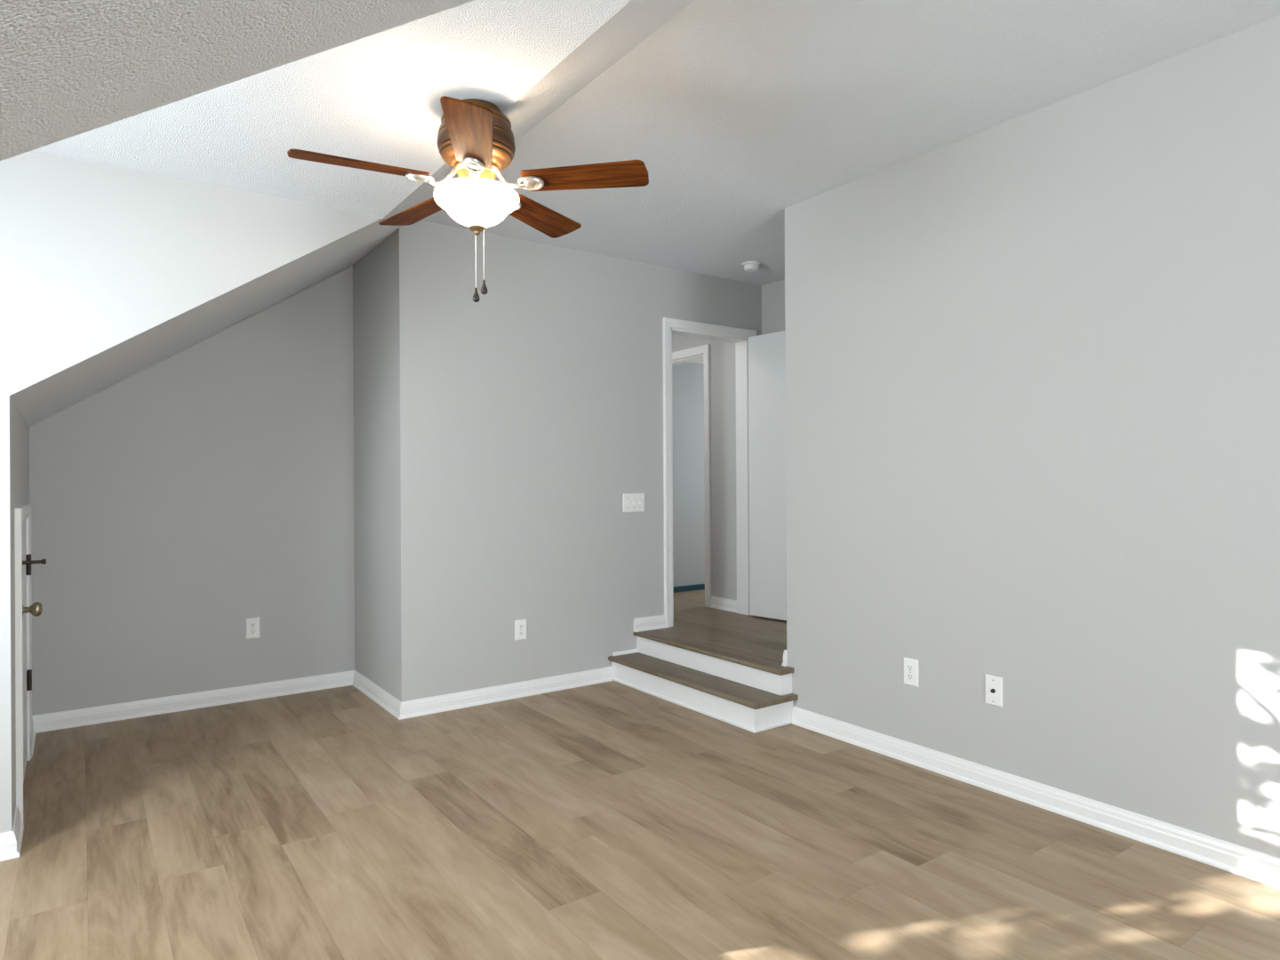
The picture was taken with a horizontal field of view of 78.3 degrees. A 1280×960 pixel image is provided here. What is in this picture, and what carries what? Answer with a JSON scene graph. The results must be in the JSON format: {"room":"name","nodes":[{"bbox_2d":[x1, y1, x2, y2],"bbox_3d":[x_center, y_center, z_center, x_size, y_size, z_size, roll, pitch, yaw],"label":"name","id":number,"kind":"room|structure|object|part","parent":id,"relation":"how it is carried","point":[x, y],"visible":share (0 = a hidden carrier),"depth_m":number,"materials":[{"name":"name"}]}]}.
{"room":"empty attic bedroom","nodes":[
{"label":"empty attic bedroom","id":0,"kind":"room"},
{"bbox_2d":[11,400,29,814],"bbox_3d":[-2.629,0.492,3.264,0.100,1.547,1.617,0,0,-36],"label":"wall","id":1,"kind":"structure","parent":0,"point":[20,428],"depth_m":2.96,"materials":[{"name":"grey paint"}]},
{"bbox_2d":[11,805,23,856],"bbox_3d":[-2.168,1.221,2.739,0.022,0.085,0.279,0,0,-36],"label":"baseboard","id":2,"kind":"structure","parent":1,"relation":"attached to","point":[18,828],"depth_m":2.74,"materials":[{"name":"white paint"}]},
{"bbox_2d":[14,503,32,823],"bbox_3d":[-2.529,0.685,3.230,0.020,1.161,0.912,0,0,-36],"label":"trim","id":3,"kind":"structure","parent":1,"relation":"attached to","point":[22,513],"depth_m":2.86,"materials":[{"name":"white paint"}]},
{"bbox_2d":[21,520,46,783],"bbox_3d":[-2.517,0.711,3.241,0.126,1.077,0.784,0,0,-35],"label":"door","id":4,"kind":"structure","parent":1,"relation":"in","point":[36,609],"depth_m":3.35,"materials":[{"name":"white paint"}]},
{"bbox_3d":[-2.347,0.499,3.029,0.071,0.062,0.062,0,0,-35],"label":"knob","id":5,"kind":"part","parent":4,"relation":"part of","materials":[{"name":"gold metal"}]},
{"bbox_2d":[32,717,36,754],"bbox_3d":[-2.925,1.225,3.780,0.022,0.085,0.425,0,0,-36],"label":"baseboard","id":6,"kind":"structure","parent":1,"relation":"attached to","point":[34,732],"depth_m":3.82,"materials":[{"name":"white paint"}]},
{"bbox_2d":[0,151,383,833],"bbox_3d":[-2.074,0.057,2.728,2.381,2.412,0.100,0,0,-35],"label":"wall","id":7,"kind":"structure","parent":0,"point":[94,257],"depth_m":2.78,"materials":[{"name":"grey paint"}]},
{"bbox_2d":[0,831,19,861],"bbox_3d":[-2.502,1.222,2.343,1.027,0.085,0.022,0,0,-35],"label":"baseboard","id":8,"kind":"structure","parent":7,"relation":"attached to","point":[8,843],"depth_m":2.62,"materials":[{"name":"white paint"}]},
{"bbox_2d":[29,265,354,715],"bbox_3d":[-2.463,-0.062,4.436,1.827,2.655,0.100,0,0,-35],"label":"wall","id":9,"kind":"structure","parent":0,"point":[207,490],"depth_m":4.40,"materials":[{"name":"grey paint"}]},
{"bbox_2d":[32,670,354,732],"bbox_3d":[-2.405,1.223,4.397,1.589,0.085,0.022,0,0,-35],"label":"baseboard","id":10,"kind":"structure","parent":9,"relation":"attached to","point":[48,722],"depth_m":4.33,"materials":[{"name":"white paint"}]},
{"bbox_2d":[245,617,259,639],"bbox_3d":[-2.232,0.854,4.530,0.073,0.117,0.008,0,0,-35],"label":"wall outlet","id":11,"kind":"object","parent":9,"relation":"attached to","point":[252,624],"visible":1,"depth_m":4.53,"materials":[{"name":"white plastic"}]},
{"bbox_2d":[249,622,255,627],"bbox_3d":[-2.230,0.835,4.528,0.034,0.028,0.003,0,0,-35],"label":"receptacle","id":12,"kind":"object","parent":11,"relation":"attached to","point":[252,624],"depth_m":4.53,"materials":[{"name":"white plastic"}]},
{"bbox_2d":[249,629,255,634],"bbox_3d":[-2.230,0.874,4.528,0.034,0.028,0.003,0,0,-35],"label":"receptacle","id":13,"kind":"object","parent":11,"relation":"attached to","point":[252,631],"depth_m":4.53,"materials":[{"name":"white plastic"}]},
{"bbox_2d":[31,0,631,217],"bbox_3d":[-1.430,-1.153,1.779,2.381,0.060,2.400,0,0,-35],"label":"ceiling","id":14,"kind":"structure","parent":0,"point":[375,98],"depth_m":2.38,"materials":[{"name":"white paint"}]},
{"bbox_2d":[287,96,648,302],"bbox_3d":[-0.524,-0.835,2.399,1.009,0.585,1.012,0,0,-35],"label":"ceiling fan","id":15,"kind":"object","parent":14,"relation":"hanging from","point":[475,138],"visible":1,"depth_m":2.33,"materials":[{"name":"brown wood"}]},
{"bbox_3d":[-0.799,-0.900,2.242,0.378,0.006,0.128,0,12,-27],"label":"blade","id":16,"kind":"part","parent":15,"relation":"part of","materials":[{"name":"brown wood"}]},
{"bbox_3d":[-0.738,-0.900,2.636,0.378,0.006,0.128,0,12,45],"label":"blade","id":17,"kind":"part","parent":15,"relation":"part of","materials":[{"name":"brown wood"}]},
{"bbox_3d":[-0.444,-0.902,2.062,0.128,0.006,0.378,12,-2,-9],"label":"blade","id":18,"kind":"part","parent":15,"relation":"part of","materials":[{"name":"brown wood"}]},
{"bbox_3d":[-0.500,-0.667,2.395,0.003,0.169,0.003,0,0,-35],"label":"pull chain","id":19,"kind":"part","parent":15,"relation":"part of","materials":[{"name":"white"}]},
{"bbox_3d":[-0.497,-0.827,2.396,0.256,0.106,0.256,0,0,-35],"label":"lamp shade","id":20,"kind":"part","parent":15,"relation":"part of","materials":[{"name":"white glass"}]},
{"bbox_3d":[-0.476,-0.691,2.396,0.003,0.170,0.003,0,0,-35],"label":"pull chain","id":21,"kind":"part","parent":15,"relation":"part of","materials":[{"name":"white metal"}]},
{"bbox_3d":[-0.344,-0.902,2.698,0.128,0.006,0.378,-14,-6,26],"label":"blade","id":22,"kind":"part","parent":15,"relation":"part of","materials":[{"name":"brown wood"}]},
{"bbox_3d":[-0.163,-0.903,2.344,0.378,0.006,0.128,0,-12,9],"label":"blade","id":23,"kind":"part","parent":15,"relation":"part of","materials":[{"name":"brown wood"}]},
{"bbox_2d":[0,0,695,426],"bbox_3d":[-0.421,-0.646,1.041,2.416,1.646,8.020,0,0,-35],"label":"ceiling","id":24,"kind":"structure","parent":0,"point":[68,68],"depth_m":0.97,"materials":[{"name":"white paint"}]},
{"bbox_2d":[352,233,394,696],"bbox_3d":[-1.514,-0.067,4.590,0.100,2.655,0.750,0,0,-35],"label":"wall","id":25,"kind":"structure","parent":0,"point":[372,346],"depth_m":4.53,"materials":[{"name":"grey paint"}]},
{"bbox_2d":[352,670,401,719],"bbox_3d":[-1.515,1.218,4.497,0.022,0.085,0.892,0,0,-35],"label":"baseboard","id":26,"kind":"structure","parent":25,"relation":"attached to","point":[385,700],"depth_m":4.45,"materials":[{"name":"white paint"}]},
{"bbox_2d":[392,220,761,702],"bbox_3d":[-0.224,-0.084,4.973,2.645,2.675,0.120,0,0,-35],"label":"wall","id":27,"kind":"structure","parent":0,"point":[525,413],"depth_m":4.58,"materials":[{"name":"grey paint"}]},
{"bbox_2d":[399,666,613,719],"bbox_3d":[-0.720,1.213,4.528,1.354,0.085,0.022,0,0,-35],"label":"baseboard","id":28,"kind":"structure","parent":27,"relation":"attached to","point":[446,702],"depth_m":4.48,"materials":[{"name":"white paint"}]},
{"bbox_2d":[514,618,527,640],"bbox_3d":[-0.690,0.869,4.559,0.073,0.117,0.008,0,0,-35],"label":"wall outlet","id":29,"kind":"object","parent":27,"relation":"attached to","point":[520,625],"visible":1,"depth_m":4.55,"materials":[{"name":"white plastic"}]},
{"bbox_2d":[518,624,524,629],"bbox_3d":[-0.688,0.849,4.557,0.034,0.028,0.003,0,0,-35],"label":"receptacle","id":30,"kind":"object","parent":29,"relation":"attached to","point":[520,626],"depth_m":4.56,"materials":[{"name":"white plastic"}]},
{"bbox_2d":[518,630,524,635],"bbox_3d":[-0.688,0.888,4.557,0.034,0.028,0.003,0,0,-35],"label":"receptacle","id":31,"kind":"object","parent":29,"relation":"attached to","point":[520,632],"depth_m":4.56,"materials":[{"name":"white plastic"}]},
{"bbox_2d":[612,648,638,655],"bbox_3d":[-0.093,1.092,4.979,0.186,0.021,0.014,0,0,-35],"label":"trim","id":32,"kind":"structure","parent":27,"relation":"attached to","point":[621,652],"depth_m":4.97,"materials":[{"name":"white paint"}]},
{"bbox_2d":[623,493,644,511],"bbox_3d":[-0.036,0.145,5.022,0.166,0.119,0.017,0,0,-35],"label":"light switch","id":33,"kind":"object","parent":27,"relation":"attached to","point":[632,502],"visible":1,"depth_m":5.02,"materials":[{"name":"white plastic"}]},
{"bbox_2d":[633,614,665,631],"bbox_3d":[0.066,0.927,5.088,0.240,0.085,0.022,0,0,-35],"label":"baseboard","id":34,"kind":"structure","parent":27,"relation":"attached to","point":[658,621],"depth_m":5.08,"materials":[{"name":"white paint"}]},
{"bbox_2d":[662,317,756,627],"bbox_3d":[0.498,-0.052,5.401,0.830,2.039,0.020,0,0,-35],"label":"trim","id":35,"kind":"structure","parent":27,"relation":"attached to","point":[668,323],"depth_m":5.18,"materials":[{"name":"white paint"}]},
{"bbox_2d":[671,328,749,625],"bbox_3d":[0.458,-0.023,5.458,0.714,1.981,0.122,0,0,-35],"label":"trim","id":36,"kind":"structure","parent":27,"relation":"attached to","point":[741,344],"depth_m":5.64,"materials":[{"name":"white paint"}]},
{"bbox_2d":[0,680,1279,959],"bbox_3d":[0.103,1.300,1.417,4.400,0.100,8.000,0,0,-35],"label":"floor","id":37,"kind":"structure","parent":0,"point":[612,820],"depth_m":2.64,"materials":[{"name":"wood"}]},
{"bbox_2d":[608,652,797,733],"bbox_3d":[0.302,1.175,4.463,0.303,0.150,1.312,0,0,-35],"label":"stair step","id":38,"kind":"structure","parent":37,"relation":"on","point":[752,709],"depth_m":4.22,"materials":[{"name":"white paint"}]},
{"bbox_3d":[0.312,1.240,4.466,0.285,0.018,1.271,0,0,-35],"label":"shoe molding","id":39,"kind":"part","parent":38,"relation":"part of","materials":[{"name":"white paint"}]},
{"bbox_2d":[632,631,794,695],"bbox_3d":[0.374,1.033,4.529,0.108,0.132,1.289,0,0,-35],"label":"stair step","id":40,"kind":"structure","parent":38,"relation":"on","point":[767,676],"depth_m":4.39,"materials":[{"name":"white paint"}]},
{"bbox_3d":[0.753,1.044,4.034,0.065,0.106,0.016,0,0,-35],"label":"panel","id":41,"kind":"part","parent":40,"relation":"part of","materials":[{"name":"white paint"}]},
{"bbox_3d":[0.680,1.185,3.974,0.255,0.124,0.018,0,0,-35],"label":"panel","id":42,"kind":"part","parent":38,"relation":"part of","materials":[{"name":"white paint"}]},
{"bbox_2d":[672,361,704,586],"bbox_3d":[0.974,0.048,7.349,2.095,2.400,0.100,0,0,-35],"label":"wall","id":43,"kind":"structure","parent":0,"point":[687,378],"depth_m":6.90,"materials":[{"name":"grey paint"}]},
{"bbox_2d":[673,584,704,592],"bbox_3d":[0.935,0.943,7.238,1.895,0.045,0.030,0,0,-35],"label":"baseboard","id":44,"kind":"structure","parent":43,"relation":"attached to","point":[681,588],"depth_m":6.86,"materials":[{"name":"blue paint"}]},
{"bbox_2d":[688,359,703,363],"bbox_3d":[1.395,-1.070,6.748,2.096,0.060,1.575,0,0,-35],"label":"ceiling","id":45,"kind":"structure","parent":0,"point":[701,361],"depth_m":6.90,"materials":[{"name":"white paint"}]},
{"bbox_2d":[672,334,736,599],"bbox_3d":[0.411,-0.077,6.246,0.100,2.655,1.217,0,0,-35],"label":"wall","id":46,"kind":"structure","parent":0,"point":[723,374],"depth_m":5.87,"materials":[{"name":"grey paint"}]},
{"bbox_2d":[672,344,711,607],"bbox_3d":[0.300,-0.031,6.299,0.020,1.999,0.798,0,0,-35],"label":"trim","id":47,"kind":"structure","parent":46,"relation":"attached to","point":[705,349],"depth_m":5.99,"materials":[{"name":"white paint"}]},
{"bbox_2d":[710,596,736,612],"bbox_3d":[0.629,0.924,5.842,0.022,0.085,0.313,0,0,-35],"label":"baseboard","id":48,"kind":"structure","parent":46,"relation":"attached to","point":[716,603],"depth_m":5.84,"materials":[{"name":"white paint"}]},
{"bbox_2d":[647,589,786,666],"bbox_3d":[1.100,1.096,5.882,3.600,0.261,2.600,0,0,-35],"label":"floor","id":49,"kind":"structure","parent":0,"point":[756,637],"depth_m":5.06,"materials":[{"name":"wood"}]},
{"bbox_2d":[761,279,784,335],"bbox_3d":[1.253,-0.092,5.263,0.100,2.675,1.360,0,0,-35],"label":"wall","id":50,"kind":"structure","parent":0,"point":[772,293],"depth_m":5.59,"materials":[{"name":"grey paint"}]},
{"bbox_2d":[748,330,786,620],"bbox_3d":[1.018,-0.030,5.306,0.043,1.960,0.711,0,0,-43],"label":"door","id":51,"kind":"structure","parent":50,"relation":"in","point":[766,352],"depth_m":5.42,"materials":[{"name":"white paint"}]},
{"bbox_2d":[421,0,1279,285],"bbox_3d":[1.503,-1.442,2.719,2.671,0.060,8.520,0,0,-35],"label":"ceiling","id":52,"kind":"structure","parent":0,"point":[738,114],"depth_m":2.89,"materials":[{"name":"white paint"}]},
{"bbox_2d":[741,260,761,271],"bbox_3d":[0.725,-1.381,5.105,0.132,0.050,0.132,0,0,-35],"label":"smoke detector","id":53,"kind":"object","parent":52,"relation":"attached to","point":[751,266],"visible":1,"depth_m":5.07,"materials":[{"name":"white plastic"}]},
{"bbox_2d":[784,15,1279,857],"bbox_3d":[2.474,-0.101,1.749,0.100,2.675,5.783,0,0,-35],"label":"wall","id":54,"kind":"structure","parent":0,"point":[1033,358],"depth_m":2.91,"materials":[{"name":"grey paint"}]},
{"bbox_2d":[904,656,918,687],"bbox_3d":[1.192,0.847,3.464,0.008,0.117,0.073,0,0,-35],"label":"wall outlet","id":55,"kind":"object","parent":54,"relation":"attached to","point":[910,665],"visible":1,"depth_m":3.46,"materials":[{"name":"white plastic"}]},
{"bbox_2d":[906,664,913,671],"bbox_3d":[1.190,0.827,3.462,0.003,0.028,0.034,0,0,-35],"label":"receptacle","id":56,"kind":"object","parent":55,"relation":"attached to","point":[909,667],"depth_m":3.46,"materials":[{"name":"white plastic"}]},
{"bbox_2d":[906,672,913,679],"bbox_3d":[1.190,0.866,3.462,0.003,0.028,0.034,0,0,-35],"label":"receptacle","id":57,"kind":"object","parent":55,"relation":"attached to","point":[909,676],"depth_m":3.46,"materials":[{"name":"white plastic"}]},
{"bbox_2d":[984,674,1002,707],"bbox_3d":[1.413,0.844,3.146,0.018,0.117,0.073,0,0,-35],"label":"cable wall plate","id":58,"kind":"object","parent":54,"relation":"attached to","point":[993,684],"visible":1,"depth_m":3.15,"materials":[{"name":"white plastic"}]},
{"bbox_2d":[792,706,1279,888],"bbox_3d":[2.415,1.195,1.735,0.022,0.085,5.638,0,0,-35],"label":"baseboard","id":59,"kind":"structure","parent":54,"relation":"attached to","point":[1236,859],"depth_m":2.91,"materials":[{"name":"white paint"}]},
{"bbox_3d":[1.293,-0.093,4.396,1.042,2.675,0.100,0,0,-35],"label":"wall","id":60,"kind":"structure","parent":0,"visible":0},
{"bbox_2d":[781,649,787,666],"bbox_3d":[1.174,0.921,4.382,1.060,0.085,0.022,0,0,-35],"label":"baseboard","id":61,"kind":"structure","parent":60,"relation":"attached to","point":[785,653],"depth_m":4.07,"materials":[{"name":"white paint"}]}
]}

